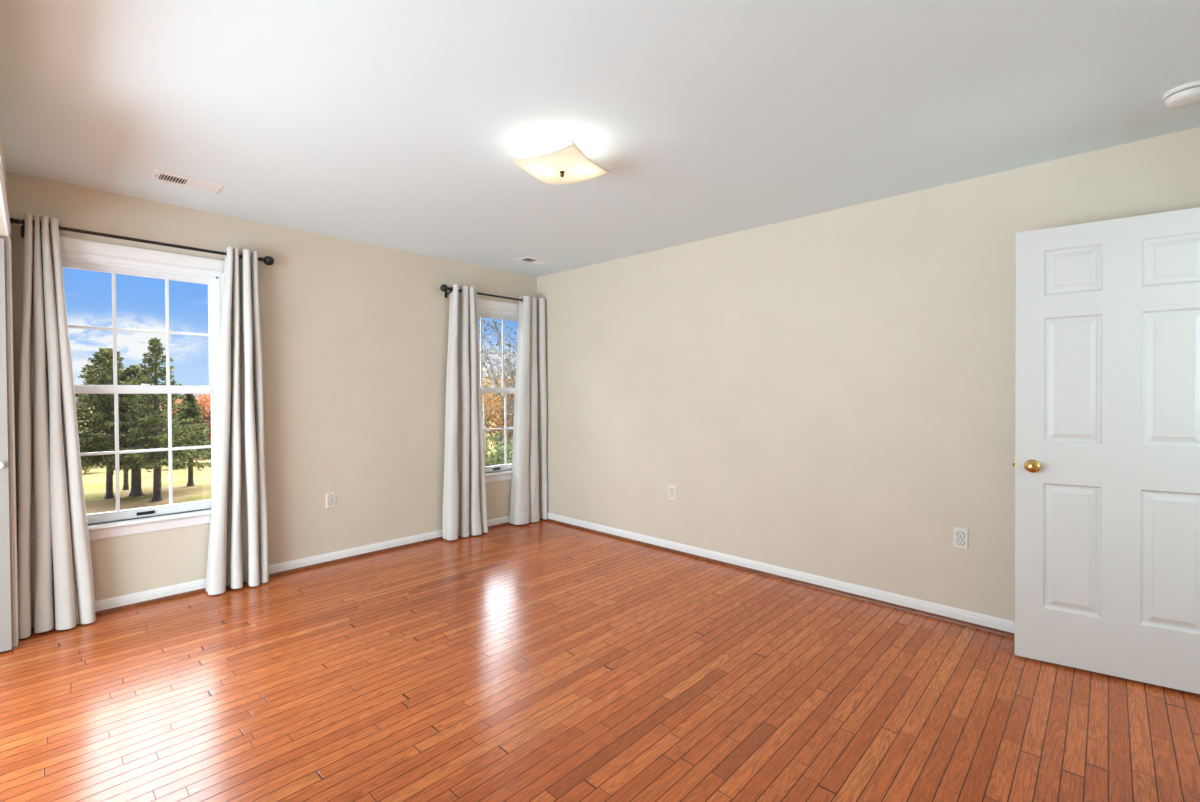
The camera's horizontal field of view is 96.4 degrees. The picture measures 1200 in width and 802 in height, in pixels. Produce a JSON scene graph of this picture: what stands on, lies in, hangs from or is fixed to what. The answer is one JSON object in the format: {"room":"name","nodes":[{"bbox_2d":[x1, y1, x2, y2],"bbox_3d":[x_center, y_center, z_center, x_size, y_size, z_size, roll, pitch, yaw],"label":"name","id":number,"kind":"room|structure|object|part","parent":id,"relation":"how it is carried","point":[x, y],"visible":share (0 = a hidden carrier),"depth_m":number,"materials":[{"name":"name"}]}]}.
{"room":"empty bedroom","nodes":[
{"label":"empty bedroom","id":0,"kind":"room"},
{"bbox_2d":[0,124,13,646],"bbox_3d":[-1.437,0.042,1.171,4.740,2.440,0.110,1,1,43],"label":"wall","id":1,"kind":"structure","parent":0,"point":[2,230],"depth_m":2.67,"materials":[{"name":"beige paint"}]},
{"bbox_2d":[0,238,11,651],"bbox_3d":[-3.027,0.220,2.517,0.101,2.015,0.340,1,1,43],"label":"closet door","id":2,"kind":"structure","parent":1,"relation":"in","point":[5,540],"depth_m":2.62,"materials":[{"name":"grey paint"}]},
{"bbox_2d":[0,156,18,646],"bbox_3d":[-2.544,0.188,2.309,1.229,2.109,0.016,1,1,43],"label":"trim","id":3,"kind":"structure","parent":1,"relation":"attached to","point":[3,198],"depth_m":2.69,"materials":[{"name":"white paint"}]},
{"bbox_2d":[6,171,536,600],"bbox_3d":[-2.674,0.064,3.429,0.160,2.560,6.065,1,1,43],"label":"wall","id":4,"kind":"structure","parent":0,"point":[354,334],"depth_m":3.97,"materials":[{"name":"beige paint"}]},
{"bbox_2d":[31,236,224,540],"bbox_3d":[-2.794,-0.059,3.284,0.222,1.708,0.984,1,1,43],"label":"window","id":5,"kind":"structure","parent":4,"relation":"in","point":[81,254],"depth_m":3.28,"materials":[{"name":"white plastic"}]},
{"bbox_3d":[-2.751,0.722,3.256,0.102,0.024,0.984,1,1,43],"label":"sill","id":6,"kind":"part","parent":5,"relation":"part of","materials":[{"name":"white paint"}]},
{"bbox_3d":[-2.813,-0.430,3.295,0.032,0.754,0.752,1,1,43],"label":"sash","id":7,"kind":"part","parent":5,"relation":"part of","materials":[{"name":"clear glass"}]},
{"bbox_3d":[-2.736,-0.870,3.215,0.022,0.084,0.944,1,1,43],"label":"head casing","id":8,"kind":"part","parent":5,"relation":"part of","materials":[{"name":"white paint"}]},
{"bbox_3d":[-2.784,0.309,3.280,0.032,0.796,0.752,1,1,43],"label":"sash","id":9,"kind":"part","parent":5,"relation":"part of","materials":[{"name":"white plastic"}]},
{"bbox_2d":[10,218,273,265],"bbox_3d":[-2.657,-0.927,3.232,0.112,0.097,1.219,1,1,43],"label":"curtain rod","id":10,"kind":"object","parent":4,"relation":"attached to","point":[268,260],"visible":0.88,"depth_m":3.15,"materials":[{"name":"black metal"}]},
{"bbox_2d":[17,213,95,638],"bbox_3d":[-2.934,0.125,2.882,0.163,2.199,0.300,1,1,43],"label":"curtain","id":11,"kind":"object","parent":10,"relation":"hanging from","point":[55,573],"visible":0.98,"depth_m":2.85,"materials":[{"name":"beige fabric"}]},
{"bbox_2d":[206,247,268,594],"bbox_3d":[-2.362,0.115,3.490,0.155,2.199,0.335,1,1,43],"label":"curtain","id":12,"kind":"object","parent":10,"relation":"hanging from","point":[238,535],"visible":1,"depth_m":3.48,"materials":[{"name":"beige fabric"}]},
{"bbox_2d":[31,522,510,630],"bbox_3d":[-1.864,1.201,4.154,0.021,0.021,3.605,1,1,43],"label":"trim","id":13,"kind":"structure","parent":4,"relation":"attached to","point":[120,608],"depth_m":3.80,"materials":[{"name":"white wood"}]},
{"bbox_2d":[95,516,509,611],"bbox_3d":[-1.875,1.172,4.165,0.014,0.078,3.605,1,1,43],"label":"baseboard","id":14,"kind":"structure","parent":4,"relation":"attached to","point":[104,604],"depth_m":3.82,"materials":[{"name":"white paint"}]},
{"bbox_2d":[326,492,335,507],"bbox_3d":[-2.012,0.742,4.015,0.009,0.115,0.070,1,1,43],"label":"wall outlet","id":15,"kind":"object","parent":4,"relation":"attached to","point":[330,497],"visible":1,"depth_m":4.01,"materials":[{"name":"beige plastic"}]},
{"bbox_2d":[440,284,522,300],"bbox_3d":[-0.991,-0.957,4.990,0.112,0.097,1.113,1,1,43],"label":"curtain rod","id":16,"kind":"object","parent":4,"relation":"attached to","point":[443,287],"visible":0.74,"depth_m":4.83,"materials":[{"name":"black metal"}]},
{"bbox_2d":[443,284,487,539],"bbox_3d":[-1.187,0.094,4.736,0.160,2.199,0.412,1,1,43],"label":"curtain","id":17,"kind":"object","parent":16,"relation":"hanging from","point":[464,492],"visible":1,"depth_m":4.70,"materials":[{"name":"beige fabric"}]},
{"bbox_3d":[-0.934,-0.974,5.016,0.018,0.019,0.998,1,1,43],"label":"rod","id":18,"kind":"part","parent":16,"relation":"part of","materials":[{"name":"black metal"}]},
{"bbox_2d":[509,296,546,524],"bbox_3d":[-0.695,0.085,5.248,0.163,2.199,0.372,1,1,43],"label":"curtain","id":19,"kind":"object","parent":16,"relation":"hanging from","point":[528,501],"visible":1,"depth_m":5.23,"materials":[{"name":"beige fabric"}]},
{"bbox_2d":[477,298,518,482],"bbox_3d":[-1.024,-0.091,5.153,0.222,1.708,0.966,1,1,43],"label":"window","id":20,"kind":"structure","parent":4,"relation":"in","point":[486,308],"depth_m":5.13,"materials":[{"name":"white plastic"}]},
{"bbox_3d":[-1.007,0.277,5.156,0.032,0.796,0.752,1,1,43],"label":"sash","id":21,"kind":"part","parent":20,"relation":"part of","materials":[{"name":"white plastic"}]},
{"bbox_3d":[-1.036,-0.462,5.171,0.032,0.754,0.752,1,1,43],"label":"sash","id":22,"kind":"part","parent":20,"relation":"part of","materials":[{"name":"clear glass"}]},
{"bbox_3d":[-0.959,-0.902,5.090,0.022,0.084,0.944,1,1,43],"label":"head casing","id":23,"kind":"part","parent":20,"relation":"part of","materials":[{"name":"white paint"}]},
{"bbox_3d":[-0.980,0.690,5.125,0.102,0.024,0.966,1,1,43],"label":"sill","id":24,"kind":"part","parent":20,"relation":"part of","materials":[{"name":"white paint"}]},
{"bbox_2d":[0,0,1199,276],"bbox_3d":[-0.336,-1.279,1.191,6.600,0.200,6.065,1,1,43],"label":"ceiling","id":25,"kind":"structure","parent":0,"point":[394,124],"depth_m":2.16,"materials":[{"name":"white paint"}]},
{"bbox_2d":[150,169,224,193],"bbox_3d":[-2.272,-1.199,2.958,0.176,0.017,0.304,1,1,43],"label":"ceiling vent","id":26,"kind":"object","parent":25,"relation":"in","point":[158,175],"visible":1,"depth_m":2.94,"materials":[{"name":"white metal"}]},
{"bbox_2d":[515,256,553,265],"bbox_3d":[-0.577,-1.230,4.741,0.176,0.017,0.304,1,1,43],"label":"ceiling vent","id":27,"kind":"object","parent":25,"relation":"in","point":[528,259],"visible":1,"depth_m":4.73,"materials":[{"name":"white metal"}]},
{"bbox_2d":[511,139,609,184],"bbox_3d":[-0.178,-1.127,2.524,0.338,0.148,0.338,1,1,28],"label":"ceiling lamp","id":28,"kind":"object","parent":25,"relation":"attached to","point":[566,163],"visible":1,"depth_m":2.48,"materials":[{"name":"white glass"}]},
{"bbox_2d":[1162,80,1199,107],"bbox_3d":[2.254,-1.170,2.058,0.136,0.046,0.136,1,1,43],"label":"smoke detector","id":29,"kind":"object","parent":25,"relation":"attached to","point":[1187,94],"visible":1,"depth_m":2.04,"materials":[{"name":"white plastic"}]},
{"bbox_2d":[0,519,1199,801],"bbox_3d":[-0.371,1.321,1.227,6.240,0.120,5.805,1,1,43],"label":"floor","id":30,"kind":"structure","parent":0,"point":[541,661],"depth_m":2.27,"materials":[{"name":"brown wood"}]},
{"bbox_2d":[537,127,1199,620],"bbox_3d":[1.752,0.066,3.303,6.440,2.560,0.160,1,1,43],"label":"wall","id":31,"kind":"structure","parent":0,"point":[829,394],"depth_m":3.43,"materials":[{"name":"beige paint"}]},
{"bbox_2d":[668,485,675,499],"bbox_3d":[0.577,0.737,4.311,0.070,0.115,0.009,1,1,43],"label":"wall outlet","id":32,"kind":"object","parent":31,"relation":"attached to","point":[671,489],"visible":1,"depth_m":4.31,"materials":[{"name":"beige plastic"}]},
{"bbox_2d":[541,518,1013,637],"bbox_3d":[1.028,1.206,3.867,4.640,0.021,0.021,1,1,43],"label":"trim","id":33,"kind":"structure","parent":31,"relation":"attached to","point":[887,604],"depth_m":3.51,"materials":[{"name":"white wood"}]},
{"bbox_2d":[547,512,1013,632],"bbox_3d":[1.039,1.177,3.878,4.640,0.078,0.014,1,1,43],"label":"baseboard","id":34,"kind":"structure","parent":31,"relation":"attached to","point":[956,613],"depth_m":3.51,"materials":[{"name":"white paint"}]},
{"bbox_2d":[953,527,967,549],"bbox_3d":[1.994,0.759,2.968,0.070,0.115,0.009,1,1,43],"label":"wall outlet","id":35,"kind":"object","parent":31,"relation":"attached to","point":[960,535],"visible":1,"depth_m":2.97,"materials":[{"name":"beige plastic"}]},
{"bbox_2d":[956,539,964,544],"bbox_3d":[1.992,0.779,2.966,0.039,0.032,0.003,1,1,43],"label":"socket","id":36,"kind":"object","parent":35,"relation":"attached to","point":[958,541],"depth_m":2.97,"materials":[{"name":"grey plastic"}]},
{"bbox_2d":[956,532,964,537],"bbox_3d":[1.992,0.740,2.966,0.039,0.032,0.003,1,1,43],"label":"socket","id":37,"kind":"object","parent":35,"relation":"attached to","point":[958,534],"depth_m":2.96,"materials":[{"name":"grey plastic"}]},
{"bbox_3d":[1.491,0.047,0.881,0.110,2.440,3.715,1,1,43],"label":"wall","id":38,"kind":"structure","parent":0,"visible":0},
{"bbox_2d":[1012,207,1199,693],"bbox_3d":[2.311,0.211,2.384,0.763,2.030,0.159,0,1,34],"label":"door","id":39,"kind":"structure","parent":38,"relation":"in","point":[1107,463],"depth_m":2.39,"materials":[{"name":"white paint"}]},
{"bbox_3d":[2.031,0.308,2.518,0.062,0.062,0.062,0,1,34],"label":"knob","id":40,"kind":"part","parent":39,"relation":"part of","materials":[{"name":"gold metal"}]},
{"label":"outside","id":41,"kind":"structure","parent":0,"visible":0},
{"bbox_2d":[77,405,508,513],"bbox_3d":[-81.815,3.135,109.959,258.500,0.001,360.000,1,1,43],"label":"lawn","id":42,"kind":"structure","parent":41,"point":[94,481],"depth_m":27.79,"materials":[{"name":"green plant"}]},
{"bbox_2d":[81,464,101,472],"bbox_3d":[-31.834,3.947,33.038,1.746,1.188,2.010,1,1,43],"label":"bush","id":43,"kind":"object","parent":42,"relation":"on","point":[94,466],"visible":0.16,"depth_m":32.99,"materials":[{"name":"green plant"}]},
{"bbox_2d":[75,347,163,498],"bbox_3d":[-23.145,1.062,25.358,4.924,7.219,4.610,0,1,-11],"label":"spruce tree","id":44,"kind":"object","parent":42,"relation":"on","point":[97,416],"visible":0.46,"depth_m":24.57,"materials":[{"name":"green plant"}]},
{"bbox_2d":[112,404,145,489],"bbox_3d":[-24.181,1.601,27.297,3.011,6.074,3.391,1,1,43],"label":"spruce tree","id":45,"kind":"object","parent":42,"relation":"on","point":[125,478],"visible":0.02,"depth_m":27.40,"materials":[{"name":"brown plant"}]},
{"bbox_2d":[85,365,188,496],"bbox_3d":[-22.215,1.440,25.769,3.859,6.450,4.473,1,1,43],"label":"spruce tree","id":46,"kind":"object","parent":42,"relation":"on","point":[136,490],"visible":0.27,"depth_m":25.51,"materials":[{"name":"green plant"}]},
{"bbox_2d":[81,337,211,501],"bbox_3d":[-20.299,0.865,24.561,4.470,7.640,5.214,1,1,43],"label":"spruce tree","id":47,"kind":"object","parent":42,"relation":"on","point":[155,438],"visible":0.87,"depth_m":24.37,"materials":[{"name":"green plant"}]},
{"bbox_2d":[162,394,210,485],"bbox_3d":[-21.753,2.031,28.753,3.016,5.166,3.076,0,1,-19],"label":"spruce tree","id":48,"kind":"object","parent":42,"relation":"on","point":[193,410],"visible":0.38,"depth_m":28.42,"materials":[{"name":"green plant"}]},
{"bbox_2d":[172,385,210,439],"bbox_3d":[-31.902,1.513,44.133,7.413,5.678,6.396,0,1,18],"label":"autumn tree","id":49,"kind":"object","parent":42,"relation":"on","point":[206,410],"visible":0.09,"depth_m":42.72,"materials":[{"name":"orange plant"}]},
{"bbox_2d":[482,371,510,420],"bbox_3d":[-6.881,1.355,29.924,7.556,6.478,6.696,1,1,43],"label":"autumn tree","id":50,"kind":"object","parent":42,"relation":"on","point":[509,371],"visible":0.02,"depth_m":30.01,"materials":[{"name":"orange plant"}]},
{"bbox_2d":[480,370,515,457],"bbox_3d":[-3.646,1.869,17.606,3.577,5.869,3.755,1,1,29],"label":"autumn tree","id":51,"kind":"object","parent":42,"relation":"on","point":[497,420],"visible":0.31,"depth_m":16.86,"materials":[{"name":"orange plant"}]},
{"bbox_2d":[478,318,517,456],"bbox_3d":[-1.968,1.133,13.063,3.557,7.497,3.011,0,1,4],"label":"autumn tree","id":52,"kind":"object","parent":42,"relation":"on","point":[511,370],"visible":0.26,"depth_m":12.99,"materials":[{"name":"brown plant"}]},
{"bbox_2d":[479,336,516,411],"bbox_3d":[-3.885,0.954,23.752,5.733,7.489,5.103,-1,1,-32],"label":"autumn tree","id":53,"kind":"object","parent":42,"relation":"on","point":[497,371],"visible":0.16,"depth_m":23.49,"materials":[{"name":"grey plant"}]},
{"bbox_2d":[485,431,512,466],"bbox_3d":[-2.912,2.803,14.377,3.356,4.110,4.047,1,1,43],"label":"bush","id":54,"kind":"object","parent":42,"relation":"on","point":[492,460],"visible":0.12,"depth_m":13.95,"materials":[{"name":"green plant"}]}
]}

